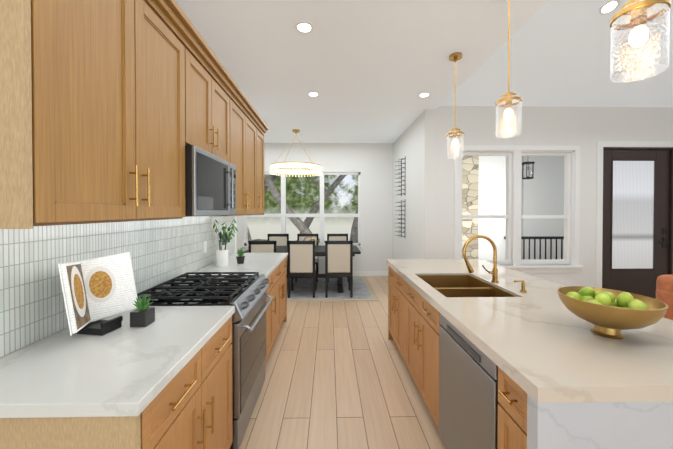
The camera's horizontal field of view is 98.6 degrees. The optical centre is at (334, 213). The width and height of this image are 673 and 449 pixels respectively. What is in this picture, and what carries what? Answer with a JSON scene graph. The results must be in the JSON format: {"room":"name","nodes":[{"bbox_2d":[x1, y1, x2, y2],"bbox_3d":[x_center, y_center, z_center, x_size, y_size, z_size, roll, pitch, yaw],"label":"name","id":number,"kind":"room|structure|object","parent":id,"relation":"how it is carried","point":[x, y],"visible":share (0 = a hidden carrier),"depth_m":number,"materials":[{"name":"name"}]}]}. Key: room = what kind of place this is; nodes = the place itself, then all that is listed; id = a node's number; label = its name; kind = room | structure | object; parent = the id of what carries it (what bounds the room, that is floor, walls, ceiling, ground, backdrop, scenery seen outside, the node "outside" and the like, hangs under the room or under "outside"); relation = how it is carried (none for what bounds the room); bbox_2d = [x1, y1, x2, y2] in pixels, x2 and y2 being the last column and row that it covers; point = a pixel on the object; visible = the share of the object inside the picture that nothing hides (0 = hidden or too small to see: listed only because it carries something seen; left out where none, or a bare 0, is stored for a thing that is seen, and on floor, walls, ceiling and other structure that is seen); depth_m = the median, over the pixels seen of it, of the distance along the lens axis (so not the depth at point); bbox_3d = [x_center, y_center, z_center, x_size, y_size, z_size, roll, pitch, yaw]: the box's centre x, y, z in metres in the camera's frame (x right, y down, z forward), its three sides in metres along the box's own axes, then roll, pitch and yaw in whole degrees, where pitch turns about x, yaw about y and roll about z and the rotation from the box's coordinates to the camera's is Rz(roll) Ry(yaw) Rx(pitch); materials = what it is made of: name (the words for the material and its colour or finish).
{"room":"kitchen","nodes":[
{"label":"kitchen","id":0,"kind":"room"},
{"bbox_2d":[1,216,236,357],"bbox_3d":[-1.327,-0.033,0.259,0.150,3.000,7.260,0,1,-1],"label":"wall","id":1,"kind":"structure","parent":0,"point":[200,268],"depth_m":3.85,"materials":[{"name":"white paint"}]},
{"bbox_2d":[0,0,195,228],"bbox_3d":[-1.063,-0.493,1.269,0.406,1.050,0.959,0,1,-1],"label":"upper cabinet","id":2,"kind":"object","parent":1,"relation":"attached to","point":[110,110],"depth_m":1.03,"materials":[{"name":"brown wood"}]},
{"bbox_2d":[0,216,234,357],"bbox_3d":[-1.275,0.278,1.633,0.004,0.520,4.400,0,1,-1],"label":"tile backsplash","id":3,"kind":"structure","parent":1,"relation":"attached to","point":[32,307],"depth_m":1.38,"materials":[{"name":"white tile"}]},
{"bbox_2d":[203,241,206,253],"bbox_3d":[-1.293,0.330,2.894,0.005,0.120,0.080,0,1,-1],"label":"switch plate","id":4,"kind":"object","parent":3,"relation":"attached to","point":[204,246],"depth_m":2.87,"materials":[{"name":"white plastic"}]},
{"bbox_2d":[196,48,219,157],"bbox_3d":[-1.074,-0.717,1.902,0.406,0.615,0.440,0,1,-1],"label":"upper cabinet","id":5,"kind":"object","parent":1,"relation":"attached to","point":[207,114],"depth_m":1.99,"materials":[{"name":"brown wood"}]},
{"bbox_2d":[185,146,235,216],"bbox_3d":[-1.029,-0.195,2.066,0.496,0.416,0.749,0,1,-1],"label":"microwave","id":6,"kind":"object","parent":5,"relation":"attached to","point":[210,184],"visible":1,"depth_m":1.88,"materials":[{"name":"silver metal"}]},
{"bbox_2d":[216,72,231,163],"bbox_3d":[-1.080,-0.720,2.219,0.406,0.615,0.440,0,1,-1],"label":"upper cabinet","id":7,"kind":"object","parent":1,"relation":"attached to","point":[223,93],"depth_m":2.34,"materials":[{"name":"brown wood"}]},
{"bbox_2d":[221,92,259,215],"bbox_3d":[-1.092,-0.510,2.884,0.406,1.050,1.014,0,1,-1],"label":"upper cabinet","id":8,"kind":"object","parent":1,"relation":"attached to","point":[245,130],"depth_m":2.89,"materials":[{"name":"brown wood"}]},
{"bbox_2d":[260,128,263,214],"bbox_3d":[-1.103,-0.516,3.498,0.406,1.050,0.462,0,1,-1],"label":"upper cabinet","id":9,"kind":"object","parent":1,"relation":"attached to","point":[261,129],"depth_m":3.61,"materials":[{"name":"brown wood"}]},
{"bbox_2d":[236,143,392,270],"bbox_3d":[-0.696,-0.098,6.606,4.340,3.000,0.150,0,1,-1],"label":"wall","id":10,"kind":"structure","parent":0,"point":[372,163],"depth_m":6.55,"materials":[{"name":"white paint"}]},
{"bbox_2d":[242,172,361,246],"bbox_3d":[-0.722,-0.098,6.565,2.686,1.689,0.130,0,1,-1],"label":"window","id":11,"kind":"structure","parent":10,"relation":"in","point":[283,215],"depth_m":6.56,"materials":[{"name":"white"}]},
{"bbox_2d":[319,271,387,275],"bbox_3d":[-0.769,1.353,6.537,4.190,0.100,0.014,0,1,-1],"label":"baseboard","id":12,"kind":"structure","parent":10,"relation":"attached to","point":[370,273],"depth_m":6.55,"materials":[{"name":"white"}]},
{"bbox_2d":[239,276,445,448],"bbox_3d":[1.621,1.502,1.798,9.400,0.100,10.200,0,1,-1],"label":"floor","id":13,"kind":"structure","parent":0,"point":[338,375],"depth_m":2.41,"materials":[{"name":"brown wood"}]},
{"bbox_2d":[0,313,233,448],"bbox_3d":[-0.927,1.020,1.272,0.676,0.876,0.851,0,1,-1],"label":"base cabinet","id":14,"kind":"object","parent":13,"relation":"on","point":[195,411],"depth_m":1.06,"materials":[{"name":"brown wood"}]},
{"bbox_2d":[0,306,234,420],"bbox_3d":[-0.921,0.562,1.262,0.691,0.040,0.864,0,1,-1],"label":"countertop","id":15,"kind":"structure","parent":14,"relation":"on","point":[61,376],"depth_m":1.03,"materials":[{"name":"white stone"}]},
{"bbox_2d":[58,252,137,335],"bbox_3d":[-1.107,0.370,1.337,0.206,0.341,0.348,0,1,-1],"label":"cookbook","id":16,"kind":"object","parent":15,"relation":"on","point":[95,290],"visible":0.98,"depth_m":1.37,"materials":[{"name":"paper"},{"name":"black wood"}]},
{"bbox_2d":[130,294,154,326],"bbox_3d":[-0.937,0.466,1.418,0.082,0.146,0.085,0,1,-1],"label":"succulent","id":17,"kind":"object","parent":15,"relation":"on","point":[143,315],"visible":1,"depth_m":1.39,"materials":[{"name":"black"}]},
{"bbox_2d":[137,272,273,448],"bbox_3d":[-0.890,0.970,2.081,0.774,0.958,0.749,0,1,-1],"label":"range","id":18,"kind":"object","parent":13,"relation":"on","point":[244,294],"visible":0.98,"depth_m":1.90,"materials":[{"name":"silver metal"}]},
{"bbox_2d":[265,273,275,362],"bbox_3d":[-0.953,1.005,2.722,0.676,0.876,0.518,0,1,-1],"label":"base cabinet","id":19,"kind":"object","parent":13,"relation":"on","point":[271,290],"depth_m":2.84,"materials":[{"name":"brown wood"}]},
{"bbox_2d":[276,257,286,336],"bbox_3d":[-0.964,0.998,3.352,0.676,0.876,0.988,0,1,-1],"label":"base cabinet","id":20,"kind":"object","parent":13,"relation":"on","point":[281,270],"depth_m":3.42,"materials":[{"name":"brown wood"}]},
{"bbox_2d":[189,253,287,277],"bbox_3d":[-0.954,0.542,3.155,0.691,0.040,1.397,0,1,-1],"label":"countertop","id":21,"kind":"structure","parent":20,"relation":"on","point":[263,263],"depth_m":2.99,"materials":[{"name":"white stone"}]},
{"bbox_2d":[216,232,228,266],"bbox_3d":[-1.126,0.350,2.911,0.131,0.348,0.132,0,1,-1],"label":"utensil crock","id":22,"kind":"object","parent":21,"relation":"on","point":[222,257],"visible":1,"depth_m":2.87,"materials":[{"name":"white ceramic"}]},
{"bbox_2d":[213,219,237,248],"bbox_3d":[-1.150,0.289,3.089,0.233,0.466,0.208,0,1,-1],"label":"plant","id":23,"kind":"object","parent":22,"relation":"in","point":[223,239],"visible":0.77,"depth_m":3.09,"materials":[{"name":"green plant"}]},
{"bbox_2d":[236,248,244,263],"bbox_3d":[-0.992,0.440,3.062,0.095,0.165,0.098,0,1,-1],"label":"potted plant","id":24,"kind":"object","parent":21,"relation":"on","point":[240,258],"visible":1,"depth_m":3.04,"materials":[{"name":"black"}]},
{"bbox_2d":[287,277,377,300],"bbox_3d":[-0.597,1.407,5.558,2.600,0.012,1.700,0,1,-1],"label":"dining rug","id":25,"kind":"object","parent":13,"relation":"on","point":[303,289],"visible":0.54,"depth_m":5.25,"materials":[{"name":"white fabric"}]},
{"bbox_2d":[248,241,275,252],"bbox_3d":[-1.208,0.927,5.070,0.460,0.957,0.484,0,1,-1],"label":"chair","id":26,"kind":"object","parent":25,"relation":"on","point":[261,246],"visible":0.38,"depth_m":4.83,"materials":[{"name":"beige fabric"}]},
{"bbox_2d":[268,234,288,273],"bbox_3d":[-1.227,0.916,6.124,0.460,0.957,0.484,0,1,-1],"label":"chair","id":27,"kind":"object","parent":25,"relation":"on","point":[281,239],"visible":0.33,"depth_m":6.30,"materials":[{"name":"beige fabric"}]},
{"bbox_2d":[288,241,315,297],"bbox_3d":[-0.558,0.926,5.081,0.460,0.957,0.484,0,1,-1],"label":"chair","id":28,"kind":"object","parent":25,"relation":"on","point":[301,258],"visible":1,"depth_m":4.84,"materials":[{"name":"beige fabric"}]},
{"bbox_2d":[243,245,360,292],"bbox_3d":[-0.576,1.027,5.494,2.060,0.747,0.900,0,1,-1],"label":"dining table","id":29,"kind":"object","parent":25,"relation":"on","point":[319,251],"visible":0.35,"depth_m":5.33,"materials":[{"name":"black wood"}]},
{"bbox_2d":[295,234,318,281],"bbox_3d":[-0.577,0.916,6.135,0.460,0.957,0.484,0,1,-1],"label":"chair","id":30,"kind":"object","parent":25,"relation":"on","point":[300,237],"visible":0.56,"depth_m":6.31,"materials":[{"name":"beige fabric"}]},
{"bbox_2d":[327,234,347,281],"bbox_3d":[0.073,0.915,6.147,0.460,0.957,0.484,0,1,-1],"label":"chair","id":31,"kind":"object","parent":25,"relation":"on","point":[337,237],"visible":0.27,"depth_m":6.34,"materials":[{"name":"beige fabric"}]},
{"bbox_2d":[325,241,352,297],"bbox_3d":[0.072,0.926,5.093,0.460,0.957,0.484,0,1,-1],"label":"chair","id":32,"kind":"object","parent":25,"relation":"on","point":[338,258],"visible":1,"depth_m":4.85,"materials":[{"name":"beige fabric"}]},
{"bbox_2d":[386,263,672,448],"bbox_3d":[1.154,1.016,2.127,1.102,0.866,2.406,0,1,-1],"label":"kitchen island","id":33,"kind":"object","parent":13,"relation":"on","point":[524,421],"depth_m":0.95,"materials":[{"name":"wood"}]},
{"bbox_2d":[439,313,499,448],"bbox_3d":[0.946,1.020,1.480,0.610,0.846,0.594,0,1,-1],"label":"dishwasher","id":34,"kind":"object","parent":33,"relation":"in","point":[468,394],"visible":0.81,"depth_m":1.42,"materials":[{"name":"silver metal"}]},
{"bbox_2d":[386,259,672,398],"bbox_3d":[0.917,0.558,2.120,0.597,0.050,2.410,0,1,-1],"label":"island countertop","id":35,"kind":"structure","parent":33,"relation":"on","point":[553,355],"depth_m":1.17,"materials":[{"name":"white stone"}]},
{"bbox_2d":[417,275,516,296],"bbox_3d":[0.963,0.661,2.222,0.494,0.228,0.704,0,1,-1],"label":"sink","id":36,"kind":"object","parent":35,"relation":"in","point":[458,286],"visible":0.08,"depth_m":2.38,"materials":[{"name":"brown metal"}]},
{"bbox_2d":[462,235,498,282],"bbox_3d":[1.136,0.346,2.252,0.284,0.370,0.054,0,1,-1],"label":"brass faucet","id":37,"kind":"object","parent":35,"relation":"on","point":[494,272],"visible":1,"depth_m":2.24,"materials":[{"name":"gold metal"}]},
{"bbox_2d":[557,286,667,338],"bbox_3d":[1.229,0.445,1.305,0.360,0.192,0.360,0,1,-1],"label":"fruit bowl","id":38,"kind":"object","parent":35,"relation":"on","point":[610,313],"visible":0.98,"depth_m":1.25,"materials":[{"name":"brown metal"}]},
{"bbox_2d":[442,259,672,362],"bbox_3d":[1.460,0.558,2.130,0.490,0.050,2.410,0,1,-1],"label":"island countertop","id":39,"kind":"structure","parent":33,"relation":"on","point":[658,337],"depth_m":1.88,"materials":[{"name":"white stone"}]},
{"bbox_2d":[514,280,526,292],"bbox_3d":[1.272,0.494,1.981,0.080,0.080,0.040,0,1,-1],"label":"soap dispenser","id":40,"kind":"object","parent":39,"relation":"on","point":[523,290],"visible":1,"depth_m":1.98,"materials":[{"name":"gold metal"}]},
{"bbox_2d":[656,275,672,319],"bbox_3d":[3.658,1.024,2.509,0.880,0.840,0.880,0,1,-1],"label":"leather armchair","id":41,"kind":"object","parent":13,"relation":"on","point":[664,288],"visible":0.27,"depth_m":2.81,"materials":[{"name":"orange leather"}]},
{"bbox_2d":[393,109,434,258],"bbox_3d":[1.420,-0.126,5.468,0.150,3.080,2.199,0,1,-1],"label":"wall","id":42,"kind":"structure","parent":0,"point":[414,143],"depth_m":4.79,"materials":[{"name":"white paint"}]},
{"bbox_2d":[395,156,405,236],"bbox_3d":[1.276,-0.313,5.633,0.130,1.550,0.304,0,1,-1],"label":"wine rack","id":43,"kind":"object","parent":42,"relation":"attached to","point":[401,206],"visible":1,"depth_m":5.76,"materials":[{"name":"black metal"}]},
{"bbox_2d":[175,0,672,142],"bbox_3d":[1.672,-2.890,1.703,9.300,2.690,10.100,0,1,-1],"label":"ceiling","id":44,"kind":"structure","parent":0,"point":[369,71],"depth_m":3.21,"materials":[{"name":"white paint"}]},
{"bbox_2d":[270,129,321,176],"bbox_3d":[-0.726,-1.171,5.489,0.972,0.830,0.972,0,1,-1],"label":"ring chandelier","id":45,"kind":"object","parent":44,"relation":"hanging from","point":[310,169],"visible":1,"depth_m":5.26,"materials":[{"name":"gold metal"}]},
{"bbox_2d":[295,21,312,32],"bbox_3d":[-0.251,-1.552,2.413,0.149,0.006,0.149,0,1,-10],"label":"recessed light","id":46,"kind":"object","parent":44,"relation":"in","point":[303,27],"depth_m":2.41,"materials":[{"name":"white plastic"}]},
{"bbox_2d":[308,92,318,96],"bbox_3d":[-0.276,-1.566,3.793,0.149,0.006,0.149,0,1,-40],"label":"recessed light","id":47,"kind":"object","parent":44,"relation":"in","point":[313,94],"depth_m":3.79,"materials":[{"name":"white plastic"}]},
{"bbox_2d":[418,93,429,96],"bbox_3d":[1.185,-1.566,3.819,0.149,0.006,0.149,0,1,-10],"label":"recessed light","id":48,"kind":"object","parent":44,"relation":"in","point":[422,94],"depth_m":3.82,"materials":[{"name":"white plastic"}]},
{"bbox_2d":[446,52,463,158],"bbox_3d":[1.191,-1.057,2.854,0.162,1.005,0.162,0,1,-1],"label":"pendant light","id":49,"kind":"object","parent":44,"relation":"hanging from","point":[455,57],"visible":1,"depth_m":2.84,"materials":[{"name":"glass"}]},
{"bbox_2d":[495,0,521,137],"bbox_3d":[1.207,-1.048,2.004,0.162,1.005,0.162,0,1,-1],"label":"pendant light","id":50,"kind":"object","parent":44,"relation":"hanging from","point":[508,97],"visible":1,"depth_m":2.00,"materials":[{"name":"glass"}]},
{"bbox_2d":[599,0,619,14],"bbox_3d":[2.771,-2.085,2.920,0.159,0.054,0.152,0,1,-7],"label":"recessed light","id":51,"kind":"object","parent":44,"relation":"in","point":[604,9],"depth_m":2.92,"materials":[{"name":"white plastic"}]},
{"bbox_2d":[610,0,670,82],"bbox_3d":[1.168,-1.039,1.108,0.162,1.005,0.162,0,1,-1],"label":"pendant light","id":52,"kind":"object","parent":44,"relation":"hanging from","point":[636,11],"visible":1,"depth_m":1.10,"materials":[{"name":"glass"}]},
{"bbox_2d":[435,106,672,286],"bbox_3d":[3.818,-0.136,4.486,4.609,3.120,0.150,0,1,-1],"label":"wall","id":53,"kind":"structure","parent":0,"point":[585,129],"depth_m":4.39,"materials":[{"name":"white paint"}]},
{"bbox_2d":[454,145,582,272],"bbox_3d":[2.763,-0.071,4.417,1.968,1.925,0.170,0,1,-1],"label":"window","id":54,"kind":"structure","parent":53,"relation":"in","point":[513,216],"depth_m":4.40,"materials":[{"name":"white wood"}]},
{"bbox_2d":[595,141,672,298],"bbox_3d":[4.633,0.159,4.472,1.300,2.530,0.152,0,1,-1],"label":"door","id":55,"kind":"structure","parent":53,"relation":"attached to","point":[634,220],"depth_m":4.46,"materials":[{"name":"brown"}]},
{"label":"outside","id":56,"kind":"structure","parent":0,"visible":0},
{"bbox_3d":[-1.141,1.709,10.827,30.000,0.100,8.050,0,1,-1],"label":"ground","id":57,"kind":"structure","parent":56,"visible":0},
{"bbox_2d":[247,175,357,242],"bbox_3d":[-0.905,-1.251,10.114,12.137,6.361,5.146,0,1,-1],"label":"oak trees","id":58,"kind":"object","parent":57,"relation":"on","point":[300,225],"visible":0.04,"depth_m":10.00,"materials":[{"name":"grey plant"}]},
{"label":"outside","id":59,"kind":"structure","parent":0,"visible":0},
{"bbox_2d":[247,175,357,240],"bbox_3d":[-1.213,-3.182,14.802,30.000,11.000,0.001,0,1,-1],"label":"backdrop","id":60,"kind":"structure","parent":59,"point":[302,194],"depth_m":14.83,"materials":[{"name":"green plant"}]},
{"bbox_2d":[462,156,563,259],"bbox_3d":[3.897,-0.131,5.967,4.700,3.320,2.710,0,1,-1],"label":"window panes","id":61,"kind":"object","parent":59,"point":[483,185],"visible":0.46,"depth_m":5.71,"materials":[{"name":"beige"}]}
]}

